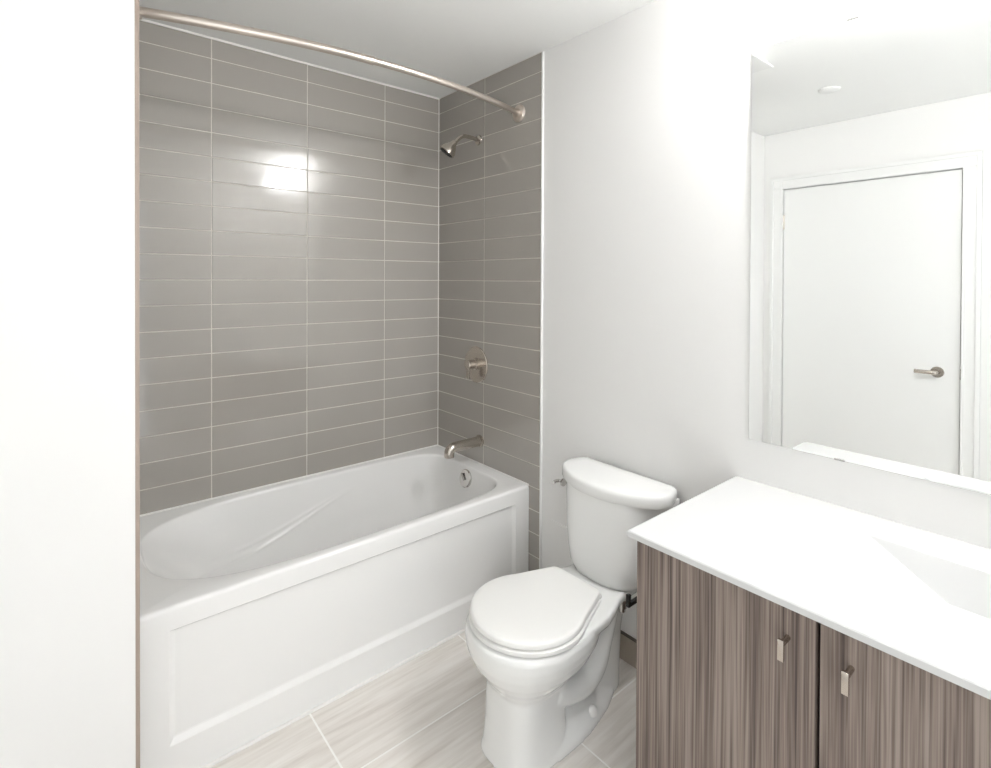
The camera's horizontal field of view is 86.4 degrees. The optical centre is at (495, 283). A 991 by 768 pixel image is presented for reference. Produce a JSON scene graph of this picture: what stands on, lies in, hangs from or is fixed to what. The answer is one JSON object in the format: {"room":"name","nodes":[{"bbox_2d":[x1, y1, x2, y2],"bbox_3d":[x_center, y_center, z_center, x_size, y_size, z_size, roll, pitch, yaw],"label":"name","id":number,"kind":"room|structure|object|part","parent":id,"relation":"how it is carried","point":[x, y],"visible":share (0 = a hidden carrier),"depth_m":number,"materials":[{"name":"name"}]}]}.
{"room":"bathroom","nodes":[
{"label":"bathroom","id":0,"kind":"room"},
{"bbox_2d":[0,0,135,767],"bbox_3d":[-1.529,0.227,1.479,0.782,2.620,0.950,0,1,-40],"label":"wall","id":1,"kind":"structure","parent":0,"point":[68,673],"depth_m":1.27,"materials":[{"name":"paint"}]},
{"bbox_2d":[135,0,139,767],"bbox_3d":[-0.937,0.206,1.379,0.010,2.469,0.036,0,1,-40],"label":"trim","id":2,"kind":"structure","parent":1,"relation":"attached to","point":[137,275],"depth_m":1.36,"materials":[{"name":"white paint"}]},
{"bbox_2d":[139,20,438,514],"bbox_3d":[-1.193,0.221,2.329,2.390,2.620,0.121,0,1,-40],"label":"wall","id":3,"kind":"structure","parent":0,"point":[288,209],"depth_m":2.41,"materials":[{"name":"tile"}]},
{"bbox_2d":[139,19,541,516],"bbox_3d":[-0.633,-0.055,2.188,1.500,1.961,0.815,0,1,-40],"label":"trim","id":4,"kind":"structure","parent":3,"relation":"attached to","point":[144,20],"depth_m":2.54,"materials":[{"name":"white"}]},
{"bbox_2d":[139,0,654,97],"bbox_3d":[-0.193,-1.075,1.136,2.390,0.100,3.170,0,1,-40],"label":"ceiling","id":5,"kind":"structure","parent":0,"point":[462,42],"depth_m":2.13,"materials":[{"name":"paint"}]},
{"bbox_2d":[209,632,635,767],"bbox_3d":[-0.205,1.495,1.158,2.390,0.100,3.170,0,1,-40],"label":"floor","id":6,"kind":"structure","parent":0,"point":[428,711],"depth_m":1.71,"materials":[{"name":"tile"}]},
{"bbox_2d":[140,446,528,767],"bbox_3d":[-0.660,1.178,2.225,1.496,0.513,0.744,0,1,-40],"label":"bathtub","id":7,"kind":"object","parent":6,"relation":"on","point":[260,607],"visible":0.98,"depth_m":1.93,"materials":[{"name":"white ceramic"}]},
{"bbox_2d":[200,628,464,767],"bbox_3d":[-0.420,1.434,1.940,1.497,0.009,0.012,0,1,-40],"label":"trim","id":8,"kind":"structure","parent":7,"relation":"attached to","point":[395,666],"depth_m":1.80,"materials":[{"name":"white"}]},
{"bbox_3d":[-0.152,0.978,2.649,0.036,0.088,0.088,0,1,-40],"label":"overflow plate","id":9,"kind":"part","parent":7,"relation":"part of","materials":[{"name":"silver metal"}]},
{"bbox_2d":[465,457,679,767],"bbox_3d":[0.221,1.071,1.764,0.714,0.742,0.470,0,1,-40],"label":"toilet","id":10,"kind":"object","parent":6,"relation":"on","point":[545,642],"visible":1,"depth_m":1.66,"materials":[{"name":"white ceramic"}]},
{"bbox_3d":[0.121,1.036,1.672,0.422,0.016,0.368,0,1,-40],"label":"seat","id":11,"kind":"part","parent":10,"relation":"part of","materials":[{"name":"white plastic"}]},
{"bbox_3d":[0.123,1.013,1.673,0.418,0.023,0.360,0,1,-40],"label":"seat lid","id":12,"kind":"part","parent":10,"relation":"part of","materials":[{"name":"white plastic"}]},
{"bbox_3d":[0.211,1.243,1.750,0.680,0.399,0.369,0,1,-40],"label":"bowl","id":13,"kind":"part","parent":10,"relation":"part of","materials":[{"name":"white ceramic"}]},
{"bbox_3d":[0.250,0.777,2.070,0.048,0.030,0.034,0,1,-40],"label":"flush lever","id":14,"kind":"part","parent":10,"relation":"part of","materials":[{"name":"silver metal"}]},
{"bbox_3d":[0.415,0.722,1.916,0.219,0.046,0.460,0,1,-40],"label":"tank lid","id":15,"kind":"part","parent":10,"relation":"part of","materials":[{"name":"white ceramic"}]},
{"bbox_3d":[0.414,0.894,1.917,0.215,0.306,0.428,0,1,-40],"label":"tank","id":16,"kind":"part","parent":10,"relation":"part of","materials":[{"name":"white ceramic"}]},
{"bbox_2d":[636,541,990,767],"bbox_3d":[0.939,1.045,1.018,0.580,0.812,1.221,0,1,-40],"label":"vanity cabinet","id":17,"kind":"object","parent":6,"relation":"on","point":[728,675],"visible":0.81,"depth_m":1.08,"materials":[{"name":"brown wood"}]},
{"bbox_2d":[626,593,636,607],"bbox_3d":[0.395,0.836,1.393,0.088,0.040,0.059,0,1,-40],"label":"paper holder","id":18,"kind":"object","parent":17,"relation":"attached to","point":[630,602],"visible":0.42,"depth_m":1.39,"materials":[{"name":"black metal"}]},
{"bbox_3d":[0.489,0.990,1.173,0.019,0.704,0.403,0,1,-40],"label":"door","id":19,"kind":"part","parent":17,"relation":"part of","materials":[{"name":"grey wood"}]},
{"bbox_3d":[0.567,0.713,1.037,0.037,0.041,0.012,0,1,-40],"label":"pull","id":20,"kind":"part","parent":17,"relation":"part of","materials":[{"name":"silver metal"}]},
{"bbox_2d":[627,476,990,699],"bbox_3d":[0.955,0.673,1.030,0.578,0.100,1.256,0,1,-40],"label":"countertop","id":21,"kind":"structure","parent":17,"relation":"on","point":[921,598],"depth_m":1.18,"materials":[{"name":"white stone"}]},
{"bbox_3d":[0.637,0.714,0.954,0.037,0.041,0.012,0,1,-40],"label":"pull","id":22,"kind":"part","parent":17,"relation":"part of","materials":[{"name":"silver metal"}]},
{"bbox_3d":[0.752,0.994,0.860,0.019,0.704,0.400,0,1,-40],"label":"door","id":23,"kind":"part","parent":17,"relation":"part of","materials":[{"name":"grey wood"}]},
{"bbox_2d":[438,0,990,638],"bbox_3d":[0.674,0.233,1.882,0.109,2.620,3.170,0,1,-40],"label":"wall","id":24,"kind":"structure","parent":0,"point":[648,109],"depth_m":2.02,"materials":[{"name":"paint"}]},
{"bbox_2d":[440,134,481,157],"bbox_3d":[-0.182,-0.689,2.643,0.220,0.140,0.089,0,1,-40],"label":"shower","id":25,"kind":"object","parent":24,"relation":"attached to","point":[449,148],"visible":1,"depth_m":2.59,"materials":[{"name":"silver metal"}]},
{"bbox_3d":[-0.147,-0.715,2.647,0.162,0.065,0.020,0,1,-40],"label":"arm","id":26,"kind":"part","parent":25,"relation":"part of","materials":[{"name":"silver metal"}]},
{"bbox_2d":[444,435,483,458],"bbox_3d":[-0.161,0.809,2.625,0.216,0.072,0.060,0,1,-40],"label":"tub spout","id":27,"kind":"object","parent":24,"relation":"attached to","point":[477,441],"visible":1,"depth_m":2.60,"materials":[{"name":"silver metal"}]},
{"bbox_2d":[464,346,487,382],"bbox_3d":[-0.121,0.416,2.696,0.062,0.186,0.186,0,1,-40],"label":"shower valve","id":28,"kind":"object","parent":24,"relation":"attached to","point":[476,364],"visible":1,"depth_m":2.69,"materials":[{"name":"silver metal"}]},
{"bbox_3d":[-0.124,0.433,2.694,0.056,0.102,0.060,0,1,-40],"label":"lever","id":29,"kind":"part","parent":28,"relation":"part of","materials":[{"name":"silver metal"}]},
{"bbox_2d":[539,51,543,568],"bbox_3d":[0.206,0.202,2.359,0.010,2.469,0.008,0,1,-40],"label":"trim","id":30,"kind":"structure","parent":24,"relation":"attached to","point":[542,106],"depth_m":2.36,"materials":[{"name":"paint"}]},
{"bbox_2d":[551,520,572,567],"bbox_3d":[0.302,1.153,2.250,0.007,0.230,0.175,0,1,-40],"label":"access panel","id":31,"kind":"object","parent":24,"relation":"attached to","point":[560,553],"visible":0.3,"depth_m":2.28,"materials":[{"name":"paint"}]},
{"bbox_2d":[620,630,636,667],"bbox_3d":[0.490,1.389,2.024,0.012,0.103,0.889,0,1,-40],"label":"baseboard","id":32,"kind":"structure","parent":24,"relation":"attached to","point":[628,644],"depth_m":2.00,"materials":[{"name":"tile"}]},
{"bbox_2d":[749,0,990,494],"bbox_3d":[1.174,-0.114,1.209,0.007,1.219,1.163,0,1,-40],"label":"wall mirror","id":33,"kind":"object","parent":24,"relation":"attached to","point":[870,248],"visible":1,"depth_m":1.39,"materials":[{"name":"white mirror"}]},
{"bbox_3d":[-1.211,0.202,1.704,0.009,2.468,0.813,0,1,-40],"label":"wall","id":34,"kind":"structure","parent":0,"visible":0},
{"bbox_2d":[139,6,524,121],"bbox_3d":[-0.447,-0.790,1.963,1.499,0.085,0.186,0,1,-40],"label":"shower rod","id":35,"kind":"object","parent":34,"relation":"attached to","point":[518,113],"visible":0.91,"depth_m":1.74,"materials":[{"name":"silver metal"}]}
]}

